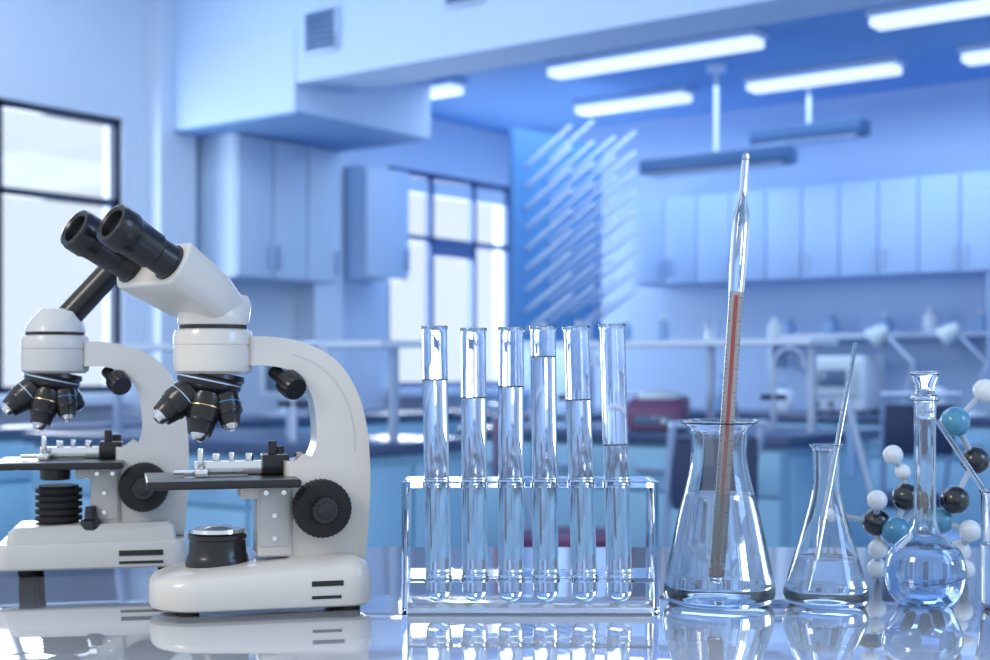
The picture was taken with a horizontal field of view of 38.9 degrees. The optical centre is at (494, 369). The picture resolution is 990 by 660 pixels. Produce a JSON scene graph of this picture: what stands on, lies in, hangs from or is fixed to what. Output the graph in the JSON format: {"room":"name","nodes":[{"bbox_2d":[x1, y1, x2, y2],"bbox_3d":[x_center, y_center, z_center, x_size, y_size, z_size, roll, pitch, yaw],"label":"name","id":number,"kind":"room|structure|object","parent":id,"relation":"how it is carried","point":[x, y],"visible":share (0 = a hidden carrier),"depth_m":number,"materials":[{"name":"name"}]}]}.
{"room":"laboratory","nodes":[
{"label":"laboratory","id":0,"kind":"room"},
{"bbox_2d":[0,0,509,421],"bbox_3d":[-2.288,-0.472,6.083,0.150,3.200,8.150,0,0,37],"label":"wall","id":1,"kind":"structure","parent":0,"point":[84,56],"depth_m":6.71,"materials":[{"name":"paint"}]},
{"bbox_2d":[0,98,120,393],"bbox_3d":[-2.279,-0.542,6.038,0.040,1.300,1.590,0,0,37],"label":"frame","id":2,"kind":"object","parent":1,"relation":"attached to","point":[114,124],"visible":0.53,"depth_m":6.46,"materials":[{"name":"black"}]},
{"bbox_2d":[0,394,139,406],"bbox_3d":[-2.215,0.135,5.990,0.120,0.045,1.650,0,0,37],"label":"sill","id":3,"kind":"structure","parent":1,"relation":"attached to","point":[90,399],"depth_m":6.44,"materials":[{"name":"paint"}]},
{"bbox_2d":[147,0,195,381],"bbox_3d":[-1.574,-0.473,6.815,0.100,3.200,0.220,0,0,37],"label":"trim column","id":4,"kind":"structure","parent":1,"relation":"attached to","point":[171,156],"depth_m":6.74,"materials":[{"name":"paint"}]},
{"bbox_2d":[196,133,340,285],"bbox_3d":[-1.153,-0.800,7.148,0.365,0.695,0.720,0,0,37],"label":"upper cabinet","id":5,"kind":"object","parent":1,"relation":"attached to","point":[268,210],"visible":1,"depth_m":6.94,"materials":[{"name":"laminate"}]},
{"bbox_2d":[173,27,430,138],"bbox_3d":[-0.978,-1.345,6.911,0.930,0.375,0.945,0,0,37],"label":"soffit","id":6,"kind":"structure","parent":1,"relation":"attached to","point":[251,76],"depth_m":6.54,"materials":[{"name":"white paint"}]},
{"bbox_2d":[174,111,428,151],"bbox_3d":[-0.980,-1.153,6.913,0.925,0.011,0.935,0,0,37],"label":"soffit panel","id":7,"kind":"object","parent":6,"relation":"attached to","point":[294,127],"depth_m":6.76,"materials":[{"name":"blue paint"}]},
{"bbox_2d":[296,152,342,411],"bbox_3d":[-0.952,-0.198,7.598,0.140,2.650,0.220,0,0,37],"label":"pilaster","id":8,"kind":"object","parent":1,"relation":"attached to","point":[319,308],"depth_m":7.54,"materials":[{"name":"paint"}]},
{"bbox_2d":[305,8,338,55],"bbox_3d":[-0.763,-1.482,6.146,0.200,0.180,0.022,0,0,37],"label":"air vent","id":9,"kind":"object","parent":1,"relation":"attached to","point":[321,28],"visible":1,"depth_m":6.13,"materials":[{"name":"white metal"}]},
{"bbox_2d":[343,165,409,281],"bbox_3d":[-0.694,-0.807,7.792,0.315,0.610,0.360,0,0,37],"label":"upper cabinet","id":10,"kind":"object","parent":1,"relation":"attached to","point":[375,199],"visible":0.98,"depth_m":7.66,"materials":[{"name":"laminate"}]},
{"bbox_2d":[389,166,509,387],"bbox_3d":[-0.285,-0.542,8.655,0.040,1.300,1.210,0,0,37],"label":"frame","id":11,"kind":"object","parent":1,"relation":"attached to","point":[428,239],"visible":0.58,"depth_m":8.80,"materials":[{"name":"blue"}]},
{"bbox_2d":[434,243,471,259],"bbox_3d":[-0.272,-0.748,8.677,0.025,0.110,0.380,0,0,37],"label":"blind","id":12,"kind":"object","parent":1,"relation":"attached to","point":[440,250],"visible":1,"depth_m":8.67,"materials":[{"name":"blue"}]},
{"bbox_2d":[385,387,527,396],"bbox_3d":[-0.221,0.135,8.607,0.120,0.045,1.270,0,0,37],"label":"sill","id":13,"kind":"structure","parent":1,"relation":"attached to","point":[451,391],"depth_m":8.43,"materials":[{"name":"paint"}]},
{"bbox_2d":[409,177,504,206],"bbox_3d":[-0.287,-1.107,8.657,0.025,0.090,1.130,0,0,37],"label":"blind","id":14,"kind":"object","parent":1,"relation":"attached to","point":[416,185],"visible":0.64,"depth_m":8.69,"materials":[{"name":"blue"}]},
{"bbox_2d":[444,0,483,9],"bbox_3d":[-0.127,-1.562,5.661,0.200,0.180,0.022,0,0,37],"label":"air vent","id":15,"kind":"object","parent":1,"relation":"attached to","point":[448,4],"visible":1,"depth_m":5.67,"materials":[{"name":"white metal"}]},
{"bbox_2d":[174,0,909,93],"bbox_3d":[1.641,-1.677,4.517,8.000,0.790,0.300,0,0,37],"label":"beam","id":16,"kind":"structure","parent":1,"relation":"attached to","point":[382,43],"depth_m":5.75,"materials":[{"name":"white paint"}]},
{"bbox_2d":[431,0,989,134],"bbox_3d":[2.532,-1.573,5.686,8.000,0.100,2.640,0,0,37],"label":"ceiling","id":17,"kind":"structure","parent":0,"point":[497,100],"depth_m":7.31,"materials":[{"name":"paint"}]},
{"bbox_2d":[431,77,466,98],"bbox_3d":[-0.464,-1.485,7.529,0.700,0.075,0.140,0,0,37],"label":"ceiling lamp","id":18,"kind":"object","parent":17,"relation":"attached to","point":[448,86],"depth_m":7.32,"materials":[{"name":"white plastic"}]},
{"bbox_2d":[572,85,695,115],"bbox_3d":[0.761,-1.485,7.751,0.720,0.075,0.140,0,0,37],"label":"ceiling lamp","id":19,"kind":"object","parent":17,"relation":"attached to","point":[682,94],"depth_m":7.69,"materials":[{"name":"white plastic"}]},
{"bbox_2d":[544,27,767,79],"bbox_3d":[0.737,-1.485,6.613,1.150,0.075,0.140,0,0,37],"label":"ceiling lamp","id":20,"kind":"object","parent":17,"relation":"attached to","point":[748,39],"depth_m":6.53,"materials":[{"name":"white plastic"}]},
{"bbox_2d":[639,63,796,178],"bbox_3d":[1.106,-1.258,6.999,0.820,0.528,0.140,0,0,37],"label":"pendant lamp","id":21,"kind":"object","parent":17,"relation":"hanging from","point":[717,161],"visible":1,"depth_m":6.96,"materials":[{"name":"blue metal"}]},
{"bbox_2d":[750,87,870,146],"bbox_3d":[1.632,-1.353,7.277,0.620,0.338,0.140,0,0,37],"label":"pendant lamp","id":22,"kind":"object","parent":17,"relation":"hanging from","point":[850,128],"visible":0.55,"depth_m":7.22,"materials":[{"name":"blue metal"}]},
{"bbox_2d":[743,56,905,93],"bbox_3d":[1.652,-1.485,7.073,0.820,0.075,0.140,0,0,37],"label":"ceiling lamp","id":23,"kind":"object","parent":17,"relation":"attached to","point":[888,66],"depth_m":7.01,"materials":[{"name":"white plastic"}]},
{"bbox_2d":[865,0,989,30],"bbox_3d":[2.097,-1.485,5.577,1.250,0.075,0.140,0,0,37],"label":"ceiling lamp","id":24,"kind":"object","parent":17,"relation":"attached to","point":[919,12],"depth_m":5.77,"materials":[{"name":"white plastic"}]},
{"bbox_2d":[958,42,989,65],"bbox_3d":[2.575,-1.485,6.370,0.900,0.075,0.140,0,0,37],"label":"ceiling lamp","id":25,"kind":"object","parent":17,"relation":"attached to","point":[975,54],"depth_m":6.55,"materials":[{"name":"white plastic"}]},
{"bbox_2d":[524,78,989,411],"bbox_3d":[3.377,-0.472,6.796,8.000,3.200,0.150,0,0,37],"label":"wall","id":26,"kind":"structure","parent":0,"point":[940,129],"depth_m":7.94,"materials":[{"name":"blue paint"}]},
{"bbox_2d":[633,170,989,288],"bbox_3d":[2.698,-0.743,6.977,4.500,0.500,0.385,0,0,37],"label":"upper cabinet","id":27,"kind":"object","parent":26,"relation":"attached to","point":[932,226],"visible":0.97,"depth_m":7.48,"materials":[{"name":"laminate"}]},
{"bbox_2d":[768,331,986,367],"bbox_3d":[2.825,-0.105,6.978,3.100,0.185,0.210,0,0,37],"label":"wall shelf","id":28,"kind":"object","parent":26,"relation":"attached to","point":[782,362],"visible":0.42,"depth_m":7.59,"materials":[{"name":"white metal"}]},
{"bbox_2d":[783,318,794,333],"bbox_3d":[1.651,-0.245,7.865,0.068,0.095,0.068,0,0,37],"label":"bottle","id":29,"kind":"object","parent":28,"relation":"on","point":[788,326],"visible":0.83,"depth_m":7.84,"materials":[{"name":"blue"}]},
{"bbox_2d":[825,314,838,333],"bbox_3d":[1.855,-0.253,7.710,0.078,0.110,0.078,0,0,37],"label":"bottle","id":30,"kind":"object","parent":28,"relation":"on","point":[831,324],"visible":0.93,"depth_m":7.68,"materials":[{"name":"blue"}]},
{"bbox_2d":[878,313,892,332],"bbox_3d":[2.099,-0.252,7.524,0.076,0.108,0.076,0,0,37],"label":"bottle","id":31,"kind":"object","parent":28,"relation":"on","point":[888,322],"visible":0.79,"depth_m":7.50,"materials":[{"name":"blue"}]},
{"bbox_2d":[923,306,937,331],"bbox_3d":[2.294,-0.266,7.376,0.077,0.136,0.077,0,0,37],"label":"bottle","id":32,"kind":"object","parent":28,"relation":"on","point":[930,318],"visible":0.84,"depth_m":7.35,"materials":[{"name":"blue plastic"}]},
{"bbox_2d":[974,311,986,330],"bbox_3d":[2.508,-0.250,7.213,0.072,0.106,0.072,0,0,37],"label":"bottle","id":33,"kind":"object","parent":28,"relation":"on","point":[980,321],"visible":0.8,"depth_m":7.18,"materials":[{"name":"blue"}]},
{"bbox_3d":[0.288,1.177,2.864,8.150,0.100,10.150,0,0,37],"label":"floor","id":34,"kind":"structure","parent":0,"visible":0},
{"bbox_2d":[23,340,461,546],"bbox_3d":[-0.886,0.516,4.912,1.600,1.222,0.715,0,0,37],"label":"lab bench","id":35,"kind":"object","parent":34,"relation":"on","point":[394,457],"visible":0.25,"depth_m":4.48,"materials":[{"name":"laminate"}]},
{"bbox_2d":[23,427,460,457],"bbox_3d":[-0.882,0.247,4.918,1.600,0.040,0.700,0,0,37],"label":"countertop","id":36,"kind":"structure","parent":35,"relation":"on","point":[222,441],"depth_m":4.59,"materials":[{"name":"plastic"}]},
{"bbox_2d":[277,341,329,440],"bbox_3d":[-0.608,0.068,4.480,0.175,0.320,0.024,0,0,9],"label":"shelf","id":37,"kind":"object","parent":35,"relation":"on","point":[293,404],"visible":0.36,"depth_m":4.47,"materials":[{"name":"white metal"}]},
{"bbox_2d":[277,400,307,406],"bbox_3d":[-0.645,0.107,4.486,0.100,0.024,0.024,0,0,9],"label":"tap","id":38,"kind":"object","parent":37,"relation":"on","point":[281,403],"depth_m":4.47,"materials":[{"name":"blue metal"}]},
{"bbox_2d":[0,407,529,540],"bbox_3d":[-1.469,0.677,6.528,0.615,0.900,4.850,0,0,37],"label":"lab bench","id":39,"kind":"object","parent":34,"relation":"on","point":[16,490],"visible":0.02,"depth_m":5.76,"materials":[{"name":"laminate"}]},
{"bbox_2d":[0,407,529,438],"bbox_3d":[-1.475,0.247,6.532,0.600,0.040,4.850,0,0,37],"label":"countertop","id":40,"kind":"structure","parent":39,"relation":"on","point":[7,429],"depth_m":6.46,"materials":[{"name":"plastic"}]},
{"bbox_2d":[259,366,307,415],"bbox_3d":[-1.066,0.048,7.069,0.260,0.360,0.140,0,0,-31],"label":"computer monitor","id":41,"kind":"object","parent":39,"relation":"on","point":[267,386],"visible":0.3,"depth_m":7.00,"materials":[{"name":"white plastic"}]},
{"bbox_2d":[0,547,989,659],"bbox_3d":[0.000,0.677,1.175,3.000,0.900,1.250,0,0,0],"label":"lab table","id":42,"kind":"object","parent":34,"relation":"on","point":[76,614],"visible":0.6,"depth_m":1.24,"materials":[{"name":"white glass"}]},
{"bbox_2d":[0,220,188,576],"bbox_3d":[-0.458,0.026,1.600,0.212,0.402,0.135,0,0,-12],"label":"microscope","id":43,"kind":"object","parent":42,"relation":"on","point":[125,524],"visible":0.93,"depth_m":1.57,"materials":[{"name":"white plastic"}]},
{"bbox_2d":[60,205,370,616],"bbox_3d":[-0.260,0.041,1.325,0.287,0.373,0.177,0,0,-15],"label":"microscope","id":44,"kind":"object","parent":42,"relation":"on","point":[311,509],"visible":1,"depth_m":1.32,"materials":[{"name":"plastic"}]},
{"bbox_2d":[402,476,658,614],"bbox_3d":[0.033,0.166,1.335,0.239,0.124,0.072,0,0,0],"label":"test tube rack","id":45,"kind":"object","parent":42,"relation":"on","point":[650,574],"visible":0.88,"depth_m":1.30,"materials":[{"name":"clear plastic"}]},
{"bbox_2d":[420,326,451,601],"bbox_3d":[-0.056,0.090,1.335,0.027,0.263,0.027,-1,0,0],"label":"test tube","id":46,"kind":"object","parent":45,"relation":"in","point":[433,338],"depth_m":1.32,"materials":[{"name":"clear glass"}]},
{"bbox_2d":[459,328,487,601],"bbox_3d":[-0.020,0.090,1.335,0.027,0.261,0.027,0,0,0],"label":"test tube","id":47,"kind":"object","parent":45,"relation":"in","point":[472,340],"depth_m":1.32,"materials":[{"name":"clear glass"}]},
{"bbox_2d":[497,327,524,601],"bbox_3d":[0.015,0.090,1.335,0.027,0.262,0.027,0,0,0],"label":"test tube","id":48,"kind":"object","parent":45,"relation":"in","point":[510,339],"depth_m":1.32,"materials":[{"name":"clear glass"}]},
{"bbox_2d":[529,326,558,601],"bbox_3d":[0.047,0.090,1.335,0.027,0.263,0.027,-1,0,0],"label":"test tube","id":49,"kind":"object","parent":45,"relation":"in","point":[542,338],"depth_m":1.32,"materials":[{"name":"clear glass"}]},
{"bbox_2d":[562,326,596,601],"bbox_3d":[0.082,0.090,1.335,0.027,0.263,0.027,-2,0,0],"label":"test tube","id":50,"kind":"object","parent":45,"relation":"in","point":[576,338],"depth_m":1.32,"materials":[{"name":"clear glass"}]},
{"bbox_2d":[598,324,631,601],"bbox_3d":[0.115,0.089,1.335,0.027,0.265,0.027,-2,0,0],"label":"test tube","id":51,"kind":"object","parent":45,"relation":"in","point":[612,336],"depth_m":1.32,"materials":[{"name":"clear glass"}]},
{"bbox_2d":[663,418,775,609],"bbox_3d":[0.220,0.138,1.375,0.109,0.179,0.109,0,0,-43],"label":"flask","id":52,"kind":"object","parent":42,"relation":"on","point":[719,559],"visible":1,"depth_m":1.34,"materials":[{"name":"clear glass"}]},
{"bbox_2d":[720,152,749,420],"bbox_3d":[0.229,-0.004,1.361,0.051,0.420,0.017,0,0,-40],"label":"thermometer","id":53,"kind":"object","parent":52,"relation":"in","point":[738,251],"visible":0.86,"depth_m":1.36,"materials":[{"name":"clear glass"}]},
{"bbox_2d":[783,443,869,608],"bbox_3d":[0.323,0.150,1.365,0.082,0.155,0.082,0,0,-17],"label":"flask","id":54,"kind":"object","parent":42,"relation":"on","point":[825,571],"visible":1,"depth_m":1.34,"materials":[{"name":"clear glass"}]},
{"bbox_2d":[835,342,857,444],"bbox_3d":[0.330,0.095,1.365,0.051,0.244,0.005,0,0,-10],"label":"rod","id":55,"kind":"object","parent":54,"relation":"in","point":[855,344],"visible":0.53,"depth_m":1.36,"materials":[{"name":"white"}]},
{"bbox_2d":[846,379,989,578],"bbox_3d":[0.463,0.118,1.526,0.207,0.217,0.059,0,0,0],"label":"model","id":56,"kind":"object","parent":42,"relation":"on","point":[876,522],"visible":0.7,"depth_m":1.51},
{"bbox_2d":[884,395,966,607],"bbox_3d":[0.418,0.126,1.360,0.077,0.204,0.077,0,0,2],"label":"flask","id":57,"kind":"object","parent":42,"relation":"on","point":[923,568],"visible":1,"depth_m":1.34,"materials":[{"name":"clear glass"}]},
{"bbox_2d":[910,371,939,394],"bbox_3d":[0.418,0.024,1.360,0.027,0.047,0.027,0,0,0],"label":"stopper","id":58,"kind":"object","parent":57,"relation":"on","point":[924,382],"visible":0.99,"depth_m":1.35,"materials":[{"name":"clear glass"}]},
{"bbox_2d":[979,488,989,608],"bbox_3d":[0.509,0.171,1.335,0.090,0.112,0.090,0,0,0],"label":"glass beaker","id":59,"kind":"object","parent":42,"relation":"on","point":[985,495],"visible":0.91,"depth_m":1.33,"materials":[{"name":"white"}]},
{"bbox_2d":[935,419,987,490],"bbox_3d":[0.480,0.134,1.337,0.117,0.173,0.005,0,0,2],"label":"rod","id":60,"kind":"object","parent":59,"relation":"in","point":[938,422],"visible":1,"depth_m":1.34,"materials":[{"name":"white"}]},
{"bbox_2d":[488,402,605,546],"bbox_3d":[0.271,0.622,4.931,0.550,1.012,0.551,0,0,-9],"label":"chair","id":61,"kind":"object","parent":34,"relation":"on","point":[563,531],"visible":0.19,"depth_m":4.87,"materials":[{"name":"purple plastic"}]},
{"bbox_2d":[453,407,715,424],"bbox_3d":[0.560,0.677,7.829,0.765,0.900,1.580,0,0,37],"label":"lab bench","id":62,"kind":"object","parent":34,"relation":"on","point":[561,413],"visible":0.02,"depth_m":7.32,"materials":[{"name":"laminate"}]},
{"bbox_2d":[510,120,635,409],"bbox_3d":[0.450,-0.546,7.574,0.340,1.547,0.840,0,0,37],"label":"drying rack","id":63,"kind":"object","parent":62,"relation":"on","point":[556,187],"visible":0.95,"depth_m":7.52,"materials":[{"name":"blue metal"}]},
{"bbox_2d":[594,353,599,367],"bbox_3d":[0.487,0.068,7.395,0.175,0.320,0.024,0,0,37],"label":"faucet","id":64,"kind":"object","parent":62,"relation":"on","point":[597,357],"visible":0.19,"depth_m":7.34,"materials":[{"name":"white metal"}]},
{"bbox_2d":[627,390,646,402],"bbox_3d":[0.842,0.612,6.764,0.550,1.032,0.551,0,0,-43],"label":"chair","id":65,"kind":"object","parent":34,"relation":"on","point":[629,392],"visible":0.02,"depth_m":6.56,"materials":[{"name":"plastic"}]},
{"bbox_2d":[457,338,879,546],"bbox_3d":[0.658,0.506,5.495,1.450,1.242,0.815,0,0,37],"label":"lab bench","id":66,"kind":"object","parent":34,"relation":"on","point":[785,471],"visible":0.19,"depth_m":5.11,"materials":[{"name":"laminate"}]},
{"bbox_2d":[558,349,596,400],"bbox_3d":[0.322,0.068,5.446,0.175,0.320,0.024,0,0,37],"label":"faucet","id":67,"kind":"object","parent":66,"relation":"on","point":[592,355],"visible":0.23,"depth_m":5.40,"materials":[{"name":"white metal"}]},
{"bbox_2d":[558,394,565,400],"bbox_3d":[0.292,0.107,5.469,0.100,0.024,0.024,0,0,37],"label":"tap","id":68,"kind":"object","parent":67,"relation":"on","point":[561,396],"depth_m":5.48,"materials":[{"name":"blue metal"}]},
{"bbox_2d":[575,320,592,340],"bbox_3d":[0.364,-0.160,5.728,0.076,0.090,0.076,0,0,37],"label":"beaker","id":69,"kind":"object","parent":66,"relation":"on","point":[577,322],"visible":0.4,"depth_m":5.70,"materials":[{"name":"clear glass"}]},
{"bbox_2d":[623,319,631,340],"bbox_3d":[0.523,-0.160,5.607,0.050,0.090,0.050,0,0,37],"label":"bottle","id":70,"kind":"object","parent":66,"relation":"on","point":[628,331],"visible":0.71,"depth_m":5.59,"materials":[{"name":"blue"}]},
{"bbox_2d":[627,390,689,431],"bbox_3d":[0.614,0.151,5.273,0.208,0.152,0.248,0,0,16],"label":"laboratory centrifuge","id":71,"kind":"object","parent":66,"relation":"on","point":[653,409],"visible":0.88,"depth_m":5.19,"materials":[{"name":"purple plastic"}]},
{"bbox_2d":[656,315,668,339],"bbox_3d":[0.659,-0.165,5.504,0.050,0.100,0.050,0,0,37],"label":"bottle","id":72,"kind":"object","parent":66,"relation":"on","point":[662,327],"visible":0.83,"depth_m":5.48,"materials":[{"name":"blue"}]},
{"bbox_2d":[457,421,879,448],"bbox_3d":[0.662,0.247,5.501,1.450,0.040,0.800,0,0,37],"label":"countertop","id":73,"kind":"structure","parent":66,"relation":"on","point":[779,437],"depth_m":5.10,"materials":[{"name":"plastic"}]},
{"bbox_2d":[704,319,719,339],"bbox_3d":[0.829,-0.154,5.349,0.065,0.080,0.065,0,0,37],"label":"beaker","id":74,"kind":"object","parent":66,"relation":"on","point":[711,326],"visible":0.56,"depth_m":5.32,"materials":[{"name":"clear glass"}]},
{"bbox_2d":[768,318,780,338],"bbox_3d":[1.040,-0.154,5.213,0.050,0.080,0.050,0,0,37],"label":"bottle","id":75,"kind":"object","parent":66,"relation":"on","point":[774,328],"visible":0.87,"depth_m":5.19,"materials":[{"name":"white plastic"}]},
{"bbox_2d":[761,347,805,427],"bbox_3d":[1.139,0.068,5.534,0.175,0.320,0.024,0,0,14],"label":"faucet","id":76,"kind":"object","parent":66,"relation":"on","point":[773,396],"visible":1,"depth_m":5.53,"materials":[{"name":"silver metal"}]},
{"bbox_2d":[761,394,786,399],"bbox_3d":[1.103,0.107,5.543,0.100,0.024,0.024,0,0,14],"label":"tap","id":77,"kind":"object","parent":76,"relation":"on","point":[763,396],"depth_m":5.53,"materials":[{"name":"blue metal"}]},
{"bbox_2d":[661,420,767,546],"bbox_3d":[0.591,0.641,4.559,0.551,0.972,0.550,0,0,-22],"label":"chair","id":78,"kind":"object","parent":34,"relation":"on","point":[678,456],"visible":0.28,"depth_m":4.28,"materials":[{"name":"blue plastic"}]},
{"bbox_2d":[721,392,738,418],"bbox_3d":[1.343,0.612,6.498,0.550,1.032,0.550,0,0,14],"label":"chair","id":79,"kind":"object","parent":34,"relation":"on","point":[736,412],"visible":0.02,"depth_m":6.66,"materials":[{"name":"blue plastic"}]},
{"bbox_2d":[690,409,989,546],"bbox_3d":[2.636,0.677,6.854,3.650,0.900,0.615,0,0,37],"label":"lab bench","id":80,"kind":"object","parent":34,"relation":"on","point":[978,434],"visible":0.03,"depth_m":6.99,"materials":[{"name":"laminate"}]},
{"bbox_2d":[716,373,722,410],"bbox_3d":[1.263,0.121,7.734,0.086,0.213,0.086,0,0,37],"label":"bottle","id":81,"kind":"object","parent":80,"relation":"on","point":[719,386],"visible":0.41,"depth_m":7.71,"materials":[{"name":"blue"}]},
{"bbox_2d":[777,383,792,412],"bbox_3d":[1.542,0.149,7.521,0.116,0.156,0.117,0,0,37],"label":"bottle","id":82,"kind":"object","parent":80,"relation":"on","point":[783,406],"visible":0.78,"depth_m":7.47,"materials":[{"name":"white plastic"}]},
{"bbox_2d":[690,409,989,425],"bbox_3d":[2.641,0.247,6.860,3.650,0.040,0.600,0,0,37],"label":"countertop","id":83,"kind":"structure","parent":80,"relation":"on","point":[757,414],"depth_m":7.32,"materials":[{"name":"plastic"}]},
{"bbox_2d":[807,356,884,413],"bbox_3d":[1.846,0.077,7.392,0.320,0.300,0.317,0,0,37],"label":"oven","id":84,"kind":"object","parent":80,"relation":"on","point":[868,377],"visible":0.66,"depth_m":7.28,"materials":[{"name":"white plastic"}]},
{"bbox_2d":[864,324,915,403],"bbox_3d":[2.037,-0.005,7.194,0.276,0.465,0.160,0,0,37],"label":"desk lamp","id":85,"kind":"object","parent":80,"relation":"on","point":[877,335],"visible":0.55,"depth_m":7.18,"materials":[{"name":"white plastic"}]},
{"bbox_2d":[935,380,947,403],"bbox_3d":[2.218,0.140,7.006,0.094,0.175,0.094,0,0,37],"label":"bottle","id":86,"kind":"object","parent":80,"relation":"on","point":[938,388],"visible":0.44,"depth_m":6.97,"materials":[{"name":"blue plastic"}]},
{"bbox_2d":[934,323,986,415],"bbox_3d":[2.331,-0.005,6.970,0.276,0.465,0.160,0,0,37],"label":"desk lamp","id":87,"kind":"object","parent":80,"relation":"on","point":[949,333],"visible":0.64,"depth_m":6.96,"materials":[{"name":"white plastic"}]},
{"bbox_2d":[987,272,989,416],"bbox_3d":[2.482,-0.122,6.780,0.136,0.700,0.240,0,0,37],"label":"drying rack","id":88,"kind":"object","parent":80,"relation":"on","point":[988,273],"visible":0.83,"depth_m":6.75,"materials":[{"name":"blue metal"}]},
{"bbox_2d":[846,397,979,546],"bbox_3d":[1.470,0.612,4.767,0.550,1.032,0.550,0,0,14],"label":"chair","id":89,"kind":"object","parent":34,"relation":"on","point":[855,452],"visible":0.33,"depth_m":4.67,"materials":[{"name":"blue"}]},
{"bbox_2d":[880,392,960,524],"bbox_3d":[1.829,0.612,6.260,0.551,1.032,0.550,0,0,1],"label":"chair","id":90,"kind":"object","parent":34,"relation":"on","point":[896,420],"visible":0.22,"depth_m":6.00,"materials":[{"name":"blue plastic"}]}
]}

